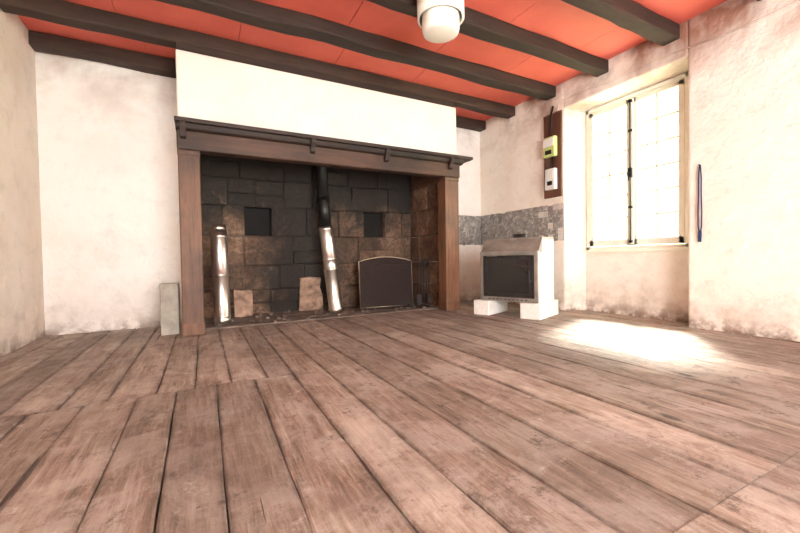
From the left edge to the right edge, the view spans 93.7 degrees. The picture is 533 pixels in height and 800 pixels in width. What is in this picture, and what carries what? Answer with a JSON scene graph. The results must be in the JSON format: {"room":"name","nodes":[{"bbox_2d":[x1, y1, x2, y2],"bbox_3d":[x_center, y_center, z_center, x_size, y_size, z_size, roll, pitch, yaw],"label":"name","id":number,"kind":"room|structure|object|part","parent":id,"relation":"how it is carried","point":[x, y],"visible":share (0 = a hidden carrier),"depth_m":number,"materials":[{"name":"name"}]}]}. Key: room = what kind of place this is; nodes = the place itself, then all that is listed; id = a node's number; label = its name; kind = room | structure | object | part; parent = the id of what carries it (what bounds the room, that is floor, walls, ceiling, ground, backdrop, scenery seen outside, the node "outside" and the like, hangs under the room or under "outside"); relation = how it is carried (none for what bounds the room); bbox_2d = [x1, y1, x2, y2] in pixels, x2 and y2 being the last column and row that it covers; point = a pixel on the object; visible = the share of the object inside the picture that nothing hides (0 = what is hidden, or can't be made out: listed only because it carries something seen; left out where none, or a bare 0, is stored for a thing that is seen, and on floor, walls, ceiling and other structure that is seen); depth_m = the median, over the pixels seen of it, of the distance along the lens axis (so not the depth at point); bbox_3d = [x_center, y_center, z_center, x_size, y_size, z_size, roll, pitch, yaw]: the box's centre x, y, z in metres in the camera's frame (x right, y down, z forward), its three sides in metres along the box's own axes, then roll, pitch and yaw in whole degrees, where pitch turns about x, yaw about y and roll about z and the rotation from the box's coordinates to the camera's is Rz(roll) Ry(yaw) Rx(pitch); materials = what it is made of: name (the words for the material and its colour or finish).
{"room":"traditional dwelling","nodes":[
{"label":"traditional dwelling","id":0,"kind":"room"},
{"bbox_2d":[0,9,44,356],"bbox_3d":[-1.898,-0.653,0.481,0.300,2.850,7.632,-2,1,-28],"label":"wall","id":1,"kind":"structure","parent":0,"point":[22,317],"depth_m":3.01,"materials":[{"name":"paint"}]},
{"bbox_2d":[35,52,480,335],"bbox_3d":[-1.150,-0.758,4.845,5.086,2.850,0.600,-2,1,-28],"label":"wall","id":2,"kind":"structure","parent":0,"point":[108,157],"depth_m":3.64,"materials":[{"name":"paint"}]},
{"bbox_2d":[18,0,726,120],"bbox_3d":[0.532,-2.110,1.571,5.086,0.066,6.732,-2,1,-28],"label":"ceiling","id":3,"kind":"structure","parent":0,"point":[563,22],"depth_m":3.36,"materials":[{"name":"red paint"}]},
{"bbox_2d":[28,30,485,131],"bbox_3d":[-0.995,-2.042,4.482,5.084,0.139,0.163,-2,1,-28],"label":"ceiling beam","id":4,"kind":"structure","parent":3,"relation":"attached to","point":[41,42],"depth_m":3.52,"materials":[{"name":"brown wood"}]},
{"bbox_2d":[0,0,514,118],"bbox_3d":[-0.719,-2.035,3.955,5.084,0.141,0.159,-2,1,-28],"label":"ceiling beam","id":5,"kind":"structure","parent":3,"relation":"attached to","point":[61,12],"depth_m":3.31,"materials":[{"name":"brown wood"}]},
{"bbox_2d":[155,0,555,100],"bbox_3d":[-0.411,-2.029,3.370,5.084,0.139,0.167,-2,1,-28],"label":"ceiling beam","id":6,"kind":"structure","parent":3,"relation":"attached to","point":[250,12],"depth_m":3.35,"materials":[{"name":"brown wood"}]},
{"bbox_2d":[417,0,463,42],"bbox_3d":[0.293,-1.890,2.718,0.340,0.415,0.340,-2,1,-28],"label":"ceiling lamp","id":7,"kind":"object","parent":3,"relation":"attached to","point":[440,21],"depth_m":2.63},
{"bbox_2d":[366,0,608,76],"bbox_3d":[-0.104,-2.024,2.785,5.084,0.135,0.151,-2,1,-28],"label":"ceiling beam","id":8,"kind":"structure","parent":3,"relation":"attached to","point":[477,25],"depth_m":3.35,"materials":[{"name":"brown wood"}]},
{"bbox_2d":[561,0,679,45],"bbox_3d":[0.202,-2.017,2.203,5.084,0.134,0.168,-2,1,-28],"label":"ceiling beam","id":9,"kind":"structure","parent":3,"relation":"attached to","point":[630,15],"depth_m":3.06,"materials":[{"name":"brown wood"}]},
{"bbox_2d":[0,300,799,532],"bbox_3d":[0.606,0.658,1.898,5.386,0.124,7.182,-2,1,-28],"label":"floor","id":10,"kind":"structure","parent":0,"point":[433,420],"depth_m":1.43,"materials":[{"name":"brown wood"}]},
{"bbox_2d":[159,283,180,335],"bbox_3d":[-2.101,0.384,3.435,0.147,0.463,0.172,-2,1,-28],"label":"concrete block","id":11,"kind":"object","parent":10,"relation":"on","point":[169,292],"visible":1,"depth_m":3.36,"materials":[{"name":"grey concrete"}]},
{"bbox_2d":[174,42,472,336],"bbox_3d":[-0.782,-0.698,4.458,3.165,2.575,1.263,-2,1,-28],"label":"fireplace","id":12,"kind":"object","parent":10,"relation":"on","point":[252,135],"visible":0.88,"depth_m":4.36,"materials":[{"name":"paint"}]},
{"bbox_3d":[-1.874,-0.207,3.373,0.182,1.636,0.183,-2,1,-28],"label":"post","id":13,"kind":"part","parent":12,"relation":"part of","materials":[{"name":"brown wood"}]},
{"bbox_2d":[210,225,230,324],"bbox_3d":[-1.830,0.084,3.829,0.166,1.009,0.201,-2,2,-43],"label":"pipe","id":14,"kind":"object","parent":12,"relation":"on","point":[218,236],"visible":1,"depth_m":3.77,"materials":[{"name":"silver metal"}]},
{"bbox_2d":[233,289,252,316],"bbox_3d":[-1.800,0.420,4.310,0.200,0.315,0.094,-2,1,-28],"label":"stone slab","id":15,"kind":"object","parent":12,"relation":"on","point":[243,300],"visible":0.99,"depth_m":4.29,"materials":[{"name":"beige stone"}]},
{"bbox_2d":[175,49,455,154],"bbox_3d":[-0.792,-1.619,4.256,2.965,0.595,0.754,-2,1,-28],"label":"hood","id":16,"kind":"object","parent":12,"relation":"attached to","point":[211,87],"depth_m":3.75,"materials":[{"name":"paint"}]},
{"bbox_2d":[174,116,472,169],"bbox_3d":[-0.565,-1.229,4.016,3.165,0.163,0.290,-2,1,-28],"label":"mantel shelf","id":17,"kind":"object","parent":12,"relation":"attached to","point":[192,130],"depth_m":3.72,"materials":[{"name":"brown wood"}]},
{"bbox_2d":[316,166,342,312],"bbox_3d":[-0.863,-0.586,4.559,0.285,2.293,0.186,-1,1,-7],"label":"flue pipe","id":18,"kind":"object","parent":12,"relation":"on","point":[325,227],"visible":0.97,"depth_m":4.50,"materials":[{"name":"silver metal"}]},
{"bbox_2d":[358,256,413,310],"bbox_3d":[-0.167,0.211,4.784,0.740,0.679,0.128,-1,1,-24],"label":"fire screen","id":19,"kind":"object","parent":12,"relation":"on","point":[385,282],"visible":0.99,"depth_m":4.78,"materials":[{"name":"black metal"}]},
{"bbox_2d":[416,259,430,307],"bbox_3d":[0.309,0.211,4.887,0.170,0.630,0.170,-1,1,18],"label":"tool","id":20,"kind":"object","parent":12,"relation":"on","point":[418,297],"visible":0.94,"depth_m":4.88,"materials":[{"name":"metal"}]},
{"bbox_3d":[0.609,-0.277,4.677,0.212,1.636,0.183,-2,1,-28],"label":"post","id":21,"kind":"part","parent":12,"relation":"part of","materials":[{"name":"brown wood"}]},
{"bbox_2d":[0,311,751,366],"bbox_3d":[-0.130,0.582,3.074,5.884,0.016,2.111,-1,1,-9],"label":"crumbs","id":22,"kind":"object","parent":10,"relation":"on","point":[565,311],"visible":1,"depth_m":3.35,"materials":[{"name":"concrete"}]},
{"bbox_2d":[474,234,557,319],"bbox_3d":[1.301,0.087,4.235,0.760,0.904,0.540,0,2,42],"label":"stove","id":23,"kind":"object","parent":10,"relation":"on","point":[519,268],"visible":1,"depth_m":4.05,"materials":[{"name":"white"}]},
{"bbox_3d":[1.168,0.105,4.073,0.490,0.370,0.008,0,2,42],"label":"door glass","id":24,"kind":"part","parent":23,"relation":"part of","materials":[{"name":"black glass"}]},
{"bbox_3d":[1.262,0.108,4.178,0.590,0.535,0.398,0,2,42],"label":"door frame","id":25,"kind":"part","parent":23,"relation":"part of","materials":[{"name":"metal"}]},
{"bbox_2d":[480,236,553,302],"bbox_3d":[1.320,0.027,4.241,0.668,0.693,0.469,0,2,42],"label":"fireplace","id":26,"kind":"object","parent":23,"relation":"attached to","point":[505,263],"depth_m":4.05,"materials":[{"name":"grey metal"}]},
{"bbox_2d":[480,0,799,341],"bbox_3d":[2.898,-0.791,3.170,0.524,2.850,7.332,-2,1,-28],"label":"wall","id":27,"kind":"structure","parent":0,"point":[742,276],"depth_m":3.17,"materials":[{"name":"paint"}]},
{"bbox_2d":[461,203,563,245],"bbox_3d":[1.163,-0.527,4.879,0.971,0.461,1.497,-2,1,-28],"label":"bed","id":28,"kind":"object","parent":27,"relation":"attached to","point":[550,208],"visible":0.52,"depth_m":5.07,"materials":[{"name":"grey stone"}]},
{"bbox_2d":[459,203,562,244],"bbox_3d":[1.164,-0.533,4.883,0.965,0.439,1.491,-2,1,-28],"label":"mosaic","id":29,"kind":"object","parent":28,"relation":"attached to","point":[469,233],"visible":0.7,"depth_m":5.14,"materials":[{"name":"stone"}]},
{"bbox_2d":[543,106,562,198],"bbox_3d":[1.819,-1.383,4.523,0.097,1.093,0.255,-2,1,-28],"label":"board","id":30,"kind":"object","parent":27,"relation":"attached to","point":[552,141],"visible":1,"depth_m":4.49,"materials":[{"name":"brown wood"}]},
{"bbox_2d":[627,99,632,242],"bbox_3d":[2.396,-0.996,3.919,0.076,1.505,0.047,-2,1,-28],"label":"bolt","id":31,"kind":"object","parent":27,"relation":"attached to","point":[630,169],"visible":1,"depth_m":3.92,"materials":[{"name":"black metal"}]},
{"bbox_2d":[582,72,688,252],"bbox_3d":[2.450,-0.982,3.959,0.105,1.655,1.110,-2,1,-28],"label":"frame","id":32,"kind":"object","parent":27,"relation":"attached to","point":[671,243],"visible":0.94,"depth_m":3.90,"materials":[{"name":"beige paint"}]},
{"bbox_2d":[557,0,799,110],"bbox_3d":[3.042,-1.861,2.247,0.016,0.142,5.027,-2,1,-28],"label":"cable","id":33,"kind":"object","parent":27,"relation":"attached to","point":[795,2],"visible":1,"depth_m":3.23,"materials":[{"name":"plastic"}]},
{"bbox_2d":[697,164,701,241],"bbox_3d":[2.567,-0.543,3.213,0.031,0.664,0.031,-1,1,14],"label":"strap","id":34,"kind":"object","parent":27,"relation":"hanging from","point":[699,168],"visible":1,"depth_m":3.21,"materials":[{"name":"metal"}]},
{"label":"outside","id":35,"kind":"structure","parent":0,"visible":0},
{"bbox_3d":[18.599,0.921,12.611,35.400,0.100,55.000,-2,1,-28],"label":"lawn","id":36,"kind":"structure","parent":35,"visible":0},
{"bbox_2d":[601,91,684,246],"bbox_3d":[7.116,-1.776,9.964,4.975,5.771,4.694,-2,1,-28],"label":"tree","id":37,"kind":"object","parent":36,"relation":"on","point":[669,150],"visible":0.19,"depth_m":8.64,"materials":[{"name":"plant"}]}
]}

